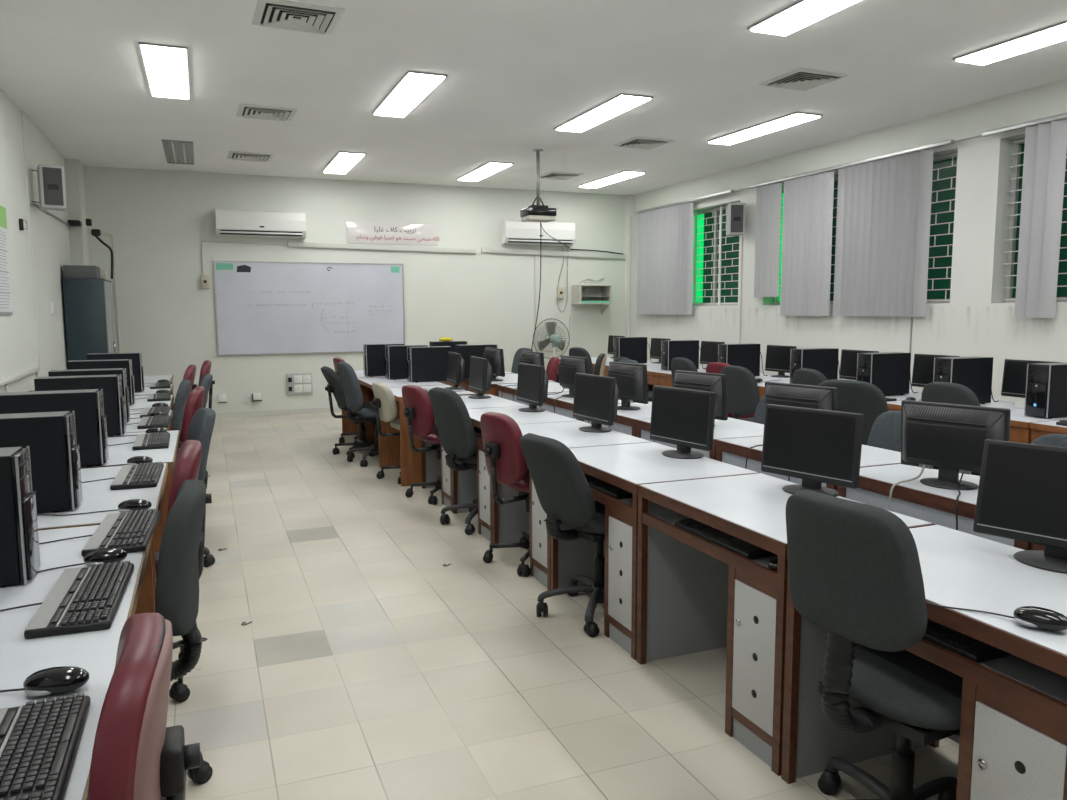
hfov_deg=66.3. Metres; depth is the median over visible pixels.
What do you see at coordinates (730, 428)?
computer desk
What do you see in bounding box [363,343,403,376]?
computer tower
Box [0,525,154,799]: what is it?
table
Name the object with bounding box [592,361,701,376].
table
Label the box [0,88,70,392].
wall
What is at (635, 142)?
ceiling vent
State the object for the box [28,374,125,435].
computer tower
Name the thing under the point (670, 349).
monitor
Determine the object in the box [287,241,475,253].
cable conduit
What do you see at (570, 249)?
cable
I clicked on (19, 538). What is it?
computer tower
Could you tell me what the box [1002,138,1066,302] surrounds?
window
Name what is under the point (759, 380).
computer mouse
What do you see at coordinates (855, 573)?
office chair
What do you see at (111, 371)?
computer tower
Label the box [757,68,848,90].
ceiling vent
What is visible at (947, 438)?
monitor
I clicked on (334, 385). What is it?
office chair
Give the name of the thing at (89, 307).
tall cabinet
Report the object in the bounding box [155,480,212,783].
office chair
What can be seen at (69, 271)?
carton
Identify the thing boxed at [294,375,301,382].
socket
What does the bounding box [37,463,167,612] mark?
table
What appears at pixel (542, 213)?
projector
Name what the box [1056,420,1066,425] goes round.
keyboard
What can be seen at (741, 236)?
cable conduit
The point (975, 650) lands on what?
keyboard
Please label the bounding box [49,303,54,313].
light switch
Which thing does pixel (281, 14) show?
ceiling vent
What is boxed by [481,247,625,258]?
cable conduit
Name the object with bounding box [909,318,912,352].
cable conduit
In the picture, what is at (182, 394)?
office chair
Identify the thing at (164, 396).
keyboard
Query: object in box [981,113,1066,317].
vertical blind
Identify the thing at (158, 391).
computer mouse
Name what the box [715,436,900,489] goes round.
computer desk
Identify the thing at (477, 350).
computer tower
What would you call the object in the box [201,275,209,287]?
switch box
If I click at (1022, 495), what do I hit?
monitor
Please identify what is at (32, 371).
cable conduit
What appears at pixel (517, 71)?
ceiling
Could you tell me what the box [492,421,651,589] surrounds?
computer desk
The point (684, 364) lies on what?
office chair
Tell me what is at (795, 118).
recessed light
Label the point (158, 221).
wall
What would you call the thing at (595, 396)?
monitor
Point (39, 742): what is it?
keyboard
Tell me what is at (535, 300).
cable conduit
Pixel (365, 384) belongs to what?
table
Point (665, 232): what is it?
vertical blind
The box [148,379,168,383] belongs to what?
computer mouse
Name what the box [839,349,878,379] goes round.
monitor
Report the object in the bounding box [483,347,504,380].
monitor
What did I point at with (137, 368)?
computer tower
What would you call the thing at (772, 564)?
computer mouse
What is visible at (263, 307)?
whiteboard
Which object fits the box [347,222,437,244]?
wall sign
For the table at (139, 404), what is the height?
0.750 m
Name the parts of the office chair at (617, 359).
backrest, seat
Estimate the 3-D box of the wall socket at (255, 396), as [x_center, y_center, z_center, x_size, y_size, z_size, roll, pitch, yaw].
[-3.842,-0.038,11.352,0.130,0.112,0.044,-3,7,-22]
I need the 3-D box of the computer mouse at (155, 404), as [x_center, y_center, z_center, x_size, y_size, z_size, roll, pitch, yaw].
[-2.921,0.050,5.910,0.516,0.042,0.066,-2,7,-17]
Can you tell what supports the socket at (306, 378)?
attached to the panel
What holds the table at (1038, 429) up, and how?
on the floor
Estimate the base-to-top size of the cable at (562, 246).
1.027 m
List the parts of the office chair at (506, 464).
backrest, leg, seat, leg, leg, tension knob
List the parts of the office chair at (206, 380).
backrest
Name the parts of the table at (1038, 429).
panel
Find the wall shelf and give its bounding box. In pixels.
[571,285,611,314]
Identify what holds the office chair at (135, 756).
on the floor
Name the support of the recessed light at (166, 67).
in the ceiling
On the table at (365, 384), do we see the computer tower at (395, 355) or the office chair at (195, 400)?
the computer tower at (395, 355)
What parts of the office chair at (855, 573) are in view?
backrest, leg, leg, seat, leg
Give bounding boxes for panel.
[286,373,312,394]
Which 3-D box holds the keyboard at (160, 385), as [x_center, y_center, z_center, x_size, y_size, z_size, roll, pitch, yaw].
[-3.713,-0.130,7.638,0.586,0.028,0.460,-3,7,-24]
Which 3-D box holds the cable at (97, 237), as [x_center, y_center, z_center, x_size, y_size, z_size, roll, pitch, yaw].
[-5.202,-1.750,9.926,0.301,0.564,0.098,3,7,24]
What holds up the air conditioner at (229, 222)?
attached to the wall at (158, 221)
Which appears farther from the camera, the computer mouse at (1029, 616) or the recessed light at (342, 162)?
the recessed light at (342, 162)
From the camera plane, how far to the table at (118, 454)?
4.13 m
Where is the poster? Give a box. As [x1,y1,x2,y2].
[0,205,12,314]
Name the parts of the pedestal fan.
motor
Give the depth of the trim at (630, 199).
13.26 m
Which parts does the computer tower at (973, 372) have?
panel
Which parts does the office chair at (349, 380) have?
backrest, leg, seat, leg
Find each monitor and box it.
[446,352,465,389]
[468,356,491,398]
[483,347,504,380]
[502,351,543,400]
[516,363,548,411]
[548,355,588,412]
[573,373,618,432]
[588,362,648,427]
[607,335,624,357]
[650,338,670,363]
[650,385,715,458]
[654,370,727,441]
[700,341,724,368]
[745,382,836,481]
[761,404,863,496]
[765,345,796,377]
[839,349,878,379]
[887,400,1010,529]
[911,354,959,393]
[973,439,1066,573]
[1001,359,1059,404]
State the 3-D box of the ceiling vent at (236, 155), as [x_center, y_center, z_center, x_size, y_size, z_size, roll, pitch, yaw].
[-3.361,-2.885,9.710,0.500,0.026,0.500,-3,7,-23]
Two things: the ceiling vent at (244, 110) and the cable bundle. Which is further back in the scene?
the cable bundle
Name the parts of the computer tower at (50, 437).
panel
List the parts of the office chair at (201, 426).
backrest, leg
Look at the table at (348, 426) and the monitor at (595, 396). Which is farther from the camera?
the table at (348, 426)
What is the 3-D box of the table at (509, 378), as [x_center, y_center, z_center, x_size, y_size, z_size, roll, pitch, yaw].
[-0.295,0.148,8.528,0.680,0.750,1.080,-3,7,-22]
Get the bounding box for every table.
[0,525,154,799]
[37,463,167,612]
[80,430,179,502]
[125,410,172,432]
[130,395,173,411]
[135,384,172,395]
[144,375,173,402]
[342,370,384,438]
[358,377,446,466]
[380,385,476,485]
[437,371,514,386]
[460,374,555,395]
[559,357,653,363]
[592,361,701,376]
[647,367,771,390]
[729,374,789,417]
[884,390,921,401]
[887,399,1066,443]
[1030,420,1066,443]
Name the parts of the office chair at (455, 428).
backrest, leg, seat, leg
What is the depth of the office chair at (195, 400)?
5.30 m
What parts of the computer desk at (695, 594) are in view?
post, panel, cabinet frame, door, post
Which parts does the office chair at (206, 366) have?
backrest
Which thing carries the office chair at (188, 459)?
on the floor
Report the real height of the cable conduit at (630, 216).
2.150 m
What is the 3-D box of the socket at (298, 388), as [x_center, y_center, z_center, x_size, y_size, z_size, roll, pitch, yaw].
[-3.318,-0.162,11.538,0.110,0.110,0.011,-3,7,-22]
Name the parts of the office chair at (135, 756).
backrest, panel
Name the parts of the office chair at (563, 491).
backrest, leg, leg, seat, leg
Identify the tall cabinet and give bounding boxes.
[62,278,116,360]
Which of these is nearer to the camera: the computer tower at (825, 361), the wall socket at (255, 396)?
the computer tower at (825, 361)
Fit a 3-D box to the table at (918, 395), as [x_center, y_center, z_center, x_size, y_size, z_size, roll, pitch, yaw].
[2.841,0.303,7.009,0.980,0.750,1.227,-3,7,-22]
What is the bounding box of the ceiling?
[0,0,1066,194]
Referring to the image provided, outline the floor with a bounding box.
[166,412,958,799]
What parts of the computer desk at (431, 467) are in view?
post, panel, cabinet frame, door, post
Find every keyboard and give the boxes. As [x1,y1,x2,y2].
[0,561,133,638]
[0,693,90,799]
[39,508,160,556]
[81,462,163,489]
[108,432,169,449]
[126,415,170,428]
[130,406,169,417]
[139,392,170,401]
[145,382,170,388]
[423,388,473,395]
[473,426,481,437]
[584,474,632,498]
[675,518,776,558]
[885,394,907,401]
[923,619,1011,662]
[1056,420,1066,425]
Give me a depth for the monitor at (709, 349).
9.67 m
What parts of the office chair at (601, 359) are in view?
panel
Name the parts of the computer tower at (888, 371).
panel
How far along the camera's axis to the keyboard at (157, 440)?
4.33 m
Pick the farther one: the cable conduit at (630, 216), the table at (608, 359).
the cable conduit at (630, 216)
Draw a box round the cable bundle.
[579,277,603,282]
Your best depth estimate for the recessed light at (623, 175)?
11.41 m
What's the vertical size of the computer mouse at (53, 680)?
0.042 m
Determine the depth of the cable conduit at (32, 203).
8.55 m
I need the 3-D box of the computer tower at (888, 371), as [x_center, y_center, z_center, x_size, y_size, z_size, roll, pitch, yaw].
[2.929,-0.216,6.723,0.566,0.345,0.158,-3,7,-22]
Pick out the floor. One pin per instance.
(366, 666)
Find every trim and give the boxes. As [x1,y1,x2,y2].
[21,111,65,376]
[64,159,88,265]
[625,195,636,336]
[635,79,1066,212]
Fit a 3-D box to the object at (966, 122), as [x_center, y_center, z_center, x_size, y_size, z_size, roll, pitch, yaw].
[4.351,-2.429,6.501,0.050,0.290,14.430,-3,7,-22]
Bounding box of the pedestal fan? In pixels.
[533,318,569,358]
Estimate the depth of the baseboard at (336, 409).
11.48 m
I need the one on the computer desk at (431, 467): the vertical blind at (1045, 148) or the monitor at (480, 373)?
the monitor at (480, 373)
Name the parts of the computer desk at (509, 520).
post, panel, cabinet frame, door, post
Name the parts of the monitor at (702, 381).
panel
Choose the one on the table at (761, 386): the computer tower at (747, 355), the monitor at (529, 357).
the computer tower at (747, 355)
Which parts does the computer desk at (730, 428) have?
post, panel, post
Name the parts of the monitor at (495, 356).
panel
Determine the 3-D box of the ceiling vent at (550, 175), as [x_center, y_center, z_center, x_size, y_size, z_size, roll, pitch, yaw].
[0.359,-3.065,11.196,0.500,0.026,0.500,-3,7,-23]
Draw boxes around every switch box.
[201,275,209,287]
[557,287,563,298]
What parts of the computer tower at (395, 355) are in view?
panel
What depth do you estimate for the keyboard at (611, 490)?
3.71 m
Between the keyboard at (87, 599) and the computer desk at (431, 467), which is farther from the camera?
the computer desk at (431, 467)
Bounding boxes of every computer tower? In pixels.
[0,389,108,466]
[0,411,82,512]
[0,446,40,587]
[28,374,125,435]
[48,368,129,422]
[67,359,134,404]
[87,352,144,392]
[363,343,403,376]
[385,345,427,379]
[406,346,451,382]
[429,341,467,351]
[455,344,497,377]
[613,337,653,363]
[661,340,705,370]
[718,343,767,375]
[790,348,840,383]
[856,352,917,394]
[933,356,998,403]
[1024,362,1066,418]
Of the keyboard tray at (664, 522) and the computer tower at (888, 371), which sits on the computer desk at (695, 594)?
the keyboard tray at (664, 522)
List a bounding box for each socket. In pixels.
[217,394,226,402]
[252,393,261,401]
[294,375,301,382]
[294,384,302,392]
[303,375,310,382]
[303,384,310,391]
[919,464,971,474]
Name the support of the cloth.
on the computer tower at (452, 344)
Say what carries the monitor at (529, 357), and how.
on the computer desk at (553, 387)
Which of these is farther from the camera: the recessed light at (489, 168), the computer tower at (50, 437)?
the recessed light at (489, 168)
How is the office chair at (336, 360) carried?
on the floor
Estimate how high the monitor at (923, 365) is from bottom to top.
0.327 m
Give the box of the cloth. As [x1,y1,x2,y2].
[439,337,452,340]
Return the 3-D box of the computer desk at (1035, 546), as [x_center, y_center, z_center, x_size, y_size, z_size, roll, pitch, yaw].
[2.144,0.807,2.490,0.611,0.750,0.915,-3,7,-22]
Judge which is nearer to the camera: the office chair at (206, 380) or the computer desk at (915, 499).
the computer desk at (915, 499)
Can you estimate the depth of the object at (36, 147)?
8.10 m
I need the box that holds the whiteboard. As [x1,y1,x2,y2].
[214,261,404,355]
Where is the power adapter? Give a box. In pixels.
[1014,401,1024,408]
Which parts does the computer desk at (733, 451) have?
post, rail, panel, post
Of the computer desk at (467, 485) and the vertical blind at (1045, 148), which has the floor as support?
the computer desk at (467, 485)
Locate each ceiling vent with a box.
[227,151,274,161]
[236,104,297,120]
[252,0,344,34]
[540,171,582,179]
[613,137,675,148]
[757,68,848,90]
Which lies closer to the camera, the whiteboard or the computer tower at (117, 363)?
the computer tower at (117, 363)
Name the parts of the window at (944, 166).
pane, pane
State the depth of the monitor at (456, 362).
7.26 m
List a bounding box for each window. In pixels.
[692,206,738,305]
[774,152,957,304]
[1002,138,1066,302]
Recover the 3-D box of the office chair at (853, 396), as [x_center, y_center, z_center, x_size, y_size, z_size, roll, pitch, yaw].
[2.285,0.333,5.704,0.592,0.981,0.664,6,9,43]
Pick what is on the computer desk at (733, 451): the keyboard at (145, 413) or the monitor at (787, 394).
the monitor at (787, 394)
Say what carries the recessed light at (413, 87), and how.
in the ceiling
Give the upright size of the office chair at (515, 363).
0.972 m
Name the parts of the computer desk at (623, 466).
post, panel, cabinet frame, door, post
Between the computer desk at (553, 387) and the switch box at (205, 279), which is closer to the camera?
the computer desk at (553, 387)
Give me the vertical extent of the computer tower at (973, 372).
0.345 m
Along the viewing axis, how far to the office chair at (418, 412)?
6.14 m
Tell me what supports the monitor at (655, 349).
on the table at (650, 365)
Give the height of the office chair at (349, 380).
0.972 m
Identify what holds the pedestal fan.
on the floor
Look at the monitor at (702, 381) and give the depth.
4.84 m
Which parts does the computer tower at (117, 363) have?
panel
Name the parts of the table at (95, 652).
panel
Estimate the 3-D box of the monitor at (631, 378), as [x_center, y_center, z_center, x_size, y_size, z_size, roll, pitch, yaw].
[0.594,0.029,5.818,0.359,0.578,0.420,-4,7,-30]
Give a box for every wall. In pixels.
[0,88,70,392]
[83,166,625,412]
[636,119,1066,401]
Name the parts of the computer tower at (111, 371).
panel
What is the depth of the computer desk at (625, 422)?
5.53 m
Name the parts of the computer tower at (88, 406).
panel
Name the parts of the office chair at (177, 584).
backrest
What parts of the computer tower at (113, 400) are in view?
panel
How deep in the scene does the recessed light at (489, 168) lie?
10.70 m
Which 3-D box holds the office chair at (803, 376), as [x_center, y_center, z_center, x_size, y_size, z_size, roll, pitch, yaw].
[2.446,0.232,6.610,0.658,0.982,0.600,-2,7,-18]
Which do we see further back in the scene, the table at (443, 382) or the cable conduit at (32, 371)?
the table at (443, 382)
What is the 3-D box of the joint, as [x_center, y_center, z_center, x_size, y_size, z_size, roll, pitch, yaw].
[-5.405,-2.083,9.838,0.330,0.200,0.200,-3,7,-22]
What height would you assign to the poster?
0.865 m
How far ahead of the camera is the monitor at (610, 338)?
12.00 m
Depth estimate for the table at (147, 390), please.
7.35 m
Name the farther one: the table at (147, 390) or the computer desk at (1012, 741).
the table at (147, 390)
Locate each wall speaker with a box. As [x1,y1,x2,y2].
[29,164,66,210]
[726,203,745,235]
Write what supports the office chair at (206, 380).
on the floor
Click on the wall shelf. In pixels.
(580, 294)
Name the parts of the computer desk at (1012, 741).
post, panel, post, panel, cabinet frame, door, post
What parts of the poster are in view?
hanging rod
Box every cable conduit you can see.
[0,368,39,386]
[31,202,71,226]
[112,235,120,352]
[201,241,203,274]
[203,241,286,244]
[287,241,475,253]
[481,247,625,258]
[534,255,536,351]
[629,216,631,336]
[739,236,742,343]
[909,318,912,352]
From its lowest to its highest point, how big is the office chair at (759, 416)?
0.854 m
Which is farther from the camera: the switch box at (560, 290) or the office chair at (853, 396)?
the switch box at (560, 290)
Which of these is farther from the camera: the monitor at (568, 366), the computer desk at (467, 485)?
the monitor at (568, 366)
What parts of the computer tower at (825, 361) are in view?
panel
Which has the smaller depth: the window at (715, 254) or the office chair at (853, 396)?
the office chair at (853, 396)
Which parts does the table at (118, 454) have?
panel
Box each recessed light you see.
[138,42,190,98]
[162,140,193,164]
[322,151,365,173]
[372,71,446,116]
[457,161,513,180]
[554,93,652,131]
[578,170,645,187]
[707,112,822,144]
[747,0,860,35]
[953,21,1066,64]
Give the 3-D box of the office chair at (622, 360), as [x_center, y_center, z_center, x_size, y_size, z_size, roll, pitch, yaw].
[0.661,0.109,7.827,0.657,0.972,0.604,-3,7,-22]
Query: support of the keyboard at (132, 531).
on the table at (95, 652)
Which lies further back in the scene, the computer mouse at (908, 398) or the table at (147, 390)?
the table at (147, 390)
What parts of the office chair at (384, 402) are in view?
backrest, leg, seat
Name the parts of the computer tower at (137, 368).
panel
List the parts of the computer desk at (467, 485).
post, panel, cabinet frame, door, post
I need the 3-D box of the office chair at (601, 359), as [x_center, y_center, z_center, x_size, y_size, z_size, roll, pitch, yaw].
[0.472,-0.002,8.740,0.597,0.994,0.593,-4,7,-29]
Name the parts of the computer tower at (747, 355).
panel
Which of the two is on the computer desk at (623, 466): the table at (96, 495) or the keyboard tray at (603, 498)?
the keyboard tray at (603, 498)
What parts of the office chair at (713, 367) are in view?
backrest, seat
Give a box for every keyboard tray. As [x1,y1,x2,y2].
[584,473,632,505]
[653,512,777,567]
[979,655,1066,702]
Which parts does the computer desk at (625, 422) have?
panel, post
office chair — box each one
[88,613,200,799]
[154,440,211,701]
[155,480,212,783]
[172,380,190,439]
[172,408,215,566]
[173,360,214,447]
[181,386,204,443]
[183,365,196,395]
[199,374,212,473]
[321,366,373,457]
[333,357,356,445]
[337,362,378,466]
[371,382,400,483]
[402,385,440,504]
[429,387,477,534]
[480,412,529,576]
[511,348,532,373]
[520,433,604,637]
[546,357,559,382]
[569,347,592,374]
[594,353,606,375]
[615,357,652,401]
[618,359,638,363]
[671,357,697,386]
[706,362,754,418]
[720,366,759,421]
[753,396,764,423]
[786,490,962,799]
[793,368,826,385]
[818,379,887,444]
[867,411,900,451]
[921,382,979,405]
[1031,434,1066,447]
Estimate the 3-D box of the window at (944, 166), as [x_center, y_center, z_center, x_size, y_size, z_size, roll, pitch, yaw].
[3.582,-1.780,9.036,0.117,1.436,2.806,-3,7,-22]
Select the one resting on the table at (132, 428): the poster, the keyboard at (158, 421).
the keyboard at (158, 421)
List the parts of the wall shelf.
casing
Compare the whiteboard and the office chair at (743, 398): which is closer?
the office chair at (743, 398)
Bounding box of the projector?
[520,149,555,222]
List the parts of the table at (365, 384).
panel, panel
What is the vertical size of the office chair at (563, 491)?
0.894 m
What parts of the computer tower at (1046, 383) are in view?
panel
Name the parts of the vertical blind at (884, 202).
head rail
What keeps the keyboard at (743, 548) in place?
on the computer desk at (695, 594)
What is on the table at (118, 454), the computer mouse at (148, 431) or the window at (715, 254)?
the computer mouse at (148, 431)
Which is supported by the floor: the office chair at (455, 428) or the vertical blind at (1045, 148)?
the office chair at (455, 428)
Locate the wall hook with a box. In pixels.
[19,219,27,230]
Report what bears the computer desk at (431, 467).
on the floor
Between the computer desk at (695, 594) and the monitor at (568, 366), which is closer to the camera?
the computer desk at (695, 594)
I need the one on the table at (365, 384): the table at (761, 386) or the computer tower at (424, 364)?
the computer tower at (424, 364)
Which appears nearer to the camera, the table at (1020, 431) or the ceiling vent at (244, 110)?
the table at (1020, 431)
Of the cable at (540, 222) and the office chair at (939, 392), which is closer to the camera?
the office chair at (939, 392)
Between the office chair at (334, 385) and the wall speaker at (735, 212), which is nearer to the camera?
the office chair at (334, 385)
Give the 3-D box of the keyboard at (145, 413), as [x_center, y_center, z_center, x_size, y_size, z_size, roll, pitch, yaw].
[-2.823,0.091,5.612,0.586,0.028,0.460,-3,7,-22]
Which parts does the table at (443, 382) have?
panel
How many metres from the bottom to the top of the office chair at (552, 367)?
0.934 m
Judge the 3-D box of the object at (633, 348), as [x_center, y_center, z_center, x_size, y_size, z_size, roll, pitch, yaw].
[1.324,-0.649,10.688,0.566,0.345,0.158,-3,7,-22]
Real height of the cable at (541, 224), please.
0.370 m
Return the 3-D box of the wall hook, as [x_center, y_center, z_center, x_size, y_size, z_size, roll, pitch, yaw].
[-4.512,-1.546,7.224,0.033,0.100,0.127,-2,7,-14]
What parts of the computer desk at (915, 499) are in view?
post, rail, panel, post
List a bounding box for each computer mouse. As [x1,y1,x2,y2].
[0,666,89,695]
[36,548,127,572]
[37,499,151,515]
[80,456,152,467]
[107,428,165,436]
[130,403,167,409]
[130,412,166,418]
[146,390,169,394]
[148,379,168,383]
[756,378,781,382]
[768,558,777,571]
[905,397,919,400]
[926,602,1066,630]
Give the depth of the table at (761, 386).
8.00 m
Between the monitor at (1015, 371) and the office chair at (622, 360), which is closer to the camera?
the monitor at (1015, 371)
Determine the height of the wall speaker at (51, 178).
0.400 m
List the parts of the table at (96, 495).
panel, panel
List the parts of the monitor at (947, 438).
panel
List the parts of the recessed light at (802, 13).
frame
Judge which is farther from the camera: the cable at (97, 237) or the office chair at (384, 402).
the cable at (97, 237)
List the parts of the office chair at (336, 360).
backrest, leg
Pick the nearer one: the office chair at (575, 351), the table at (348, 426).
the table at (348, 426)
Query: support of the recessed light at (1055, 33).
in the ceiling
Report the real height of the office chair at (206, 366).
0.954 m
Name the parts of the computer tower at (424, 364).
panel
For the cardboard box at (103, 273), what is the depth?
9.70 m
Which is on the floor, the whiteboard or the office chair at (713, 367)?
the office chair at (713, 367)
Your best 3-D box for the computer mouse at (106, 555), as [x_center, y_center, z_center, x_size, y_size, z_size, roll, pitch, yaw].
[-1.389,0.452,2.216,0.516,0.042,0.066,-3,7,-26]
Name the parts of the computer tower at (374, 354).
panel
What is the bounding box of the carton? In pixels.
[63,265,100,277]
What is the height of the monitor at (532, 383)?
0.327 m
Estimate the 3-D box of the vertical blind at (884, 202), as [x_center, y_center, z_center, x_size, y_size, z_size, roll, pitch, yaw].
[3.305,-1.743,9.004,0.077,1.625,3.010,-3,7,-22]
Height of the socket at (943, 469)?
0.019 m
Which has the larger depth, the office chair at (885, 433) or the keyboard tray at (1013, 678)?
the office chair at (885, 433)
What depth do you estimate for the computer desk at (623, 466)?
3.61 m
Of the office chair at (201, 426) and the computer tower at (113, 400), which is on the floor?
the office chair at (201, 426)
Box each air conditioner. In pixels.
[215,208,305,238]
[501,220,574,245]
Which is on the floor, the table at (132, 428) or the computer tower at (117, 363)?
the table at (132, 428)
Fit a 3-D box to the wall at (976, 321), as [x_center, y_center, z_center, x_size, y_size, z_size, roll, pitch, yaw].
[4.478,-0.952,6.767,0.250,3.285,14.530,-3,7,-22]
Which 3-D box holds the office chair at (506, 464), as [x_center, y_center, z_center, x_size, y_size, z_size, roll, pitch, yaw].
[0.006,0.497,4.686,0.599,0.899,0.599,2,7,17]
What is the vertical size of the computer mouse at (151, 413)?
0.042 m
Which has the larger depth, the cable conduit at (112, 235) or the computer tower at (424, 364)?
the cable conduit at (112, 235)
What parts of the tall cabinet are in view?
door, door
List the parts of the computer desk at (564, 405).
panel, rail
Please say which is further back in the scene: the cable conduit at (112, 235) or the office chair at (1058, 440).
the cable conduit at (112, 235)
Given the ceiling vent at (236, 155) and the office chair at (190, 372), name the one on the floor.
the office chair at (190, 372)
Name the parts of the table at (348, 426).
panel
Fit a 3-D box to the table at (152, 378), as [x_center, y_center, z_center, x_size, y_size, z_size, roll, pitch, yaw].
[-4.176,0.170,8.477,0.800,0.750,1.232,-3,7,-22]
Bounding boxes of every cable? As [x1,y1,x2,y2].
[95,236,113,278]
[531,222,540,350]
[541,224,569,247]
[557,246,567,311]
[570,249,622,254]
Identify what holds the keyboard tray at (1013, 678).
on the computer desk at (1012, 741)
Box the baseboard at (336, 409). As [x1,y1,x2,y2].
[216,407,341,417]
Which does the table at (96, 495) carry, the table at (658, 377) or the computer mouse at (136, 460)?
the computer mouse at (136, 460)
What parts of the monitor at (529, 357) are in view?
panel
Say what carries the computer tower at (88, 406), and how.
on the table at (118, 454)
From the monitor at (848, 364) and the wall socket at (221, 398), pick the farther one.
the wall socket at (221, 398)
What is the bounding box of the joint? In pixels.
[67,219,100,235]
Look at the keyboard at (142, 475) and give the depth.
3.41 m
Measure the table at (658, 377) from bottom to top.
0.750 m
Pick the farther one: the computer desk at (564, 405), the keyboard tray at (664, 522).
the computer desk at (564, 405)
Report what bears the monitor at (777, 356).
on the table at (761, 386)
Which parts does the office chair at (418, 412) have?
backrest, leg, seat, leg, tension knob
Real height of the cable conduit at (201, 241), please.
0.455 m
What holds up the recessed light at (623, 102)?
in the ceiling
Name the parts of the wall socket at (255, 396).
plate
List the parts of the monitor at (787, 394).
panel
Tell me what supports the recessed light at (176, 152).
in the ceiling
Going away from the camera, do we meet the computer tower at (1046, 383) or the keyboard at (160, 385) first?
the computer tower at (1046, 383)
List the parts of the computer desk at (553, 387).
panel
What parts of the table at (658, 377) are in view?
panel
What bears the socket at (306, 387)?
attached to the panel
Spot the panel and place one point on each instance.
(297, 383)
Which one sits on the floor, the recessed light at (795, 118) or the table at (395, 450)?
the table at (395, 450)
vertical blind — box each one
[637,190,733,314]
[749,139,953,316]
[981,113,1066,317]
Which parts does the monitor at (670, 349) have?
panel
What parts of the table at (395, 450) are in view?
panel, panel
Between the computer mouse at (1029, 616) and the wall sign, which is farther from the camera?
the wall sign
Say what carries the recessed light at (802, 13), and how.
in the ceiling
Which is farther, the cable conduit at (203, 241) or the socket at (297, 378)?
the socket at (297, 378)
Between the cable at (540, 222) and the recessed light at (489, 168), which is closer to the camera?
the cable at (540, 222)
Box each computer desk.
[421,394,527,511]
[452,406,579,543]
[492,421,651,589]
[496,382,568,405]
[537,392,649,419]
[550,442,757,659]
[580,402,651,436]
[636,417,763,459]
[636,473,934,775]
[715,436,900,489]
[781,525,1066,799]
[836,464,1032,549]
[1033,543,1044,550]
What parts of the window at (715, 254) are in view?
pane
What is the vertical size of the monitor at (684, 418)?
0.327 m
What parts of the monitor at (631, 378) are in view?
panel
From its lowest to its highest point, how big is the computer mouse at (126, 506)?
0.042 m
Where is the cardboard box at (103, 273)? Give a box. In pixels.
[100,269,107,279]
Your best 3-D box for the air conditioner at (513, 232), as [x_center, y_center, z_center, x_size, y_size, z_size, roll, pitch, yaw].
[0.079,-2.568,12.577,1.150,0.355,0.205,-3,7,-22]
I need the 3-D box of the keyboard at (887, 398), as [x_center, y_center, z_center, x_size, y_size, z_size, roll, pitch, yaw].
[2.817,-0.034,6.525,0.586,0.028,0.460,-3,7,-22]
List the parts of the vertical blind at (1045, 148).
head rail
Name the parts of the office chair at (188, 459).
seat, leg, leg, backrest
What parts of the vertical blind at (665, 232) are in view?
head rail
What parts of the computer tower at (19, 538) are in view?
panel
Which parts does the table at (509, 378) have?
panel, panel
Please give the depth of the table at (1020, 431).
5.25 m
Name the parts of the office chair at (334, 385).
backrest, leg, leg, seat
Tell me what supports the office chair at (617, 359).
on the floor
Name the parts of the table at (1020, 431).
panel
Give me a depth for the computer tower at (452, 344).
9.48 m
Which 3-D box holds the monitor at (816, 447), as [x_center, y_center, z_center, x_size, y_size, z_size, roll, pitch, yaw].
[1.075,0.195,3.159,0.188,0.327,0.420,-5,8,-37]
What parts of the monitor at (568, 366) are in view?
panel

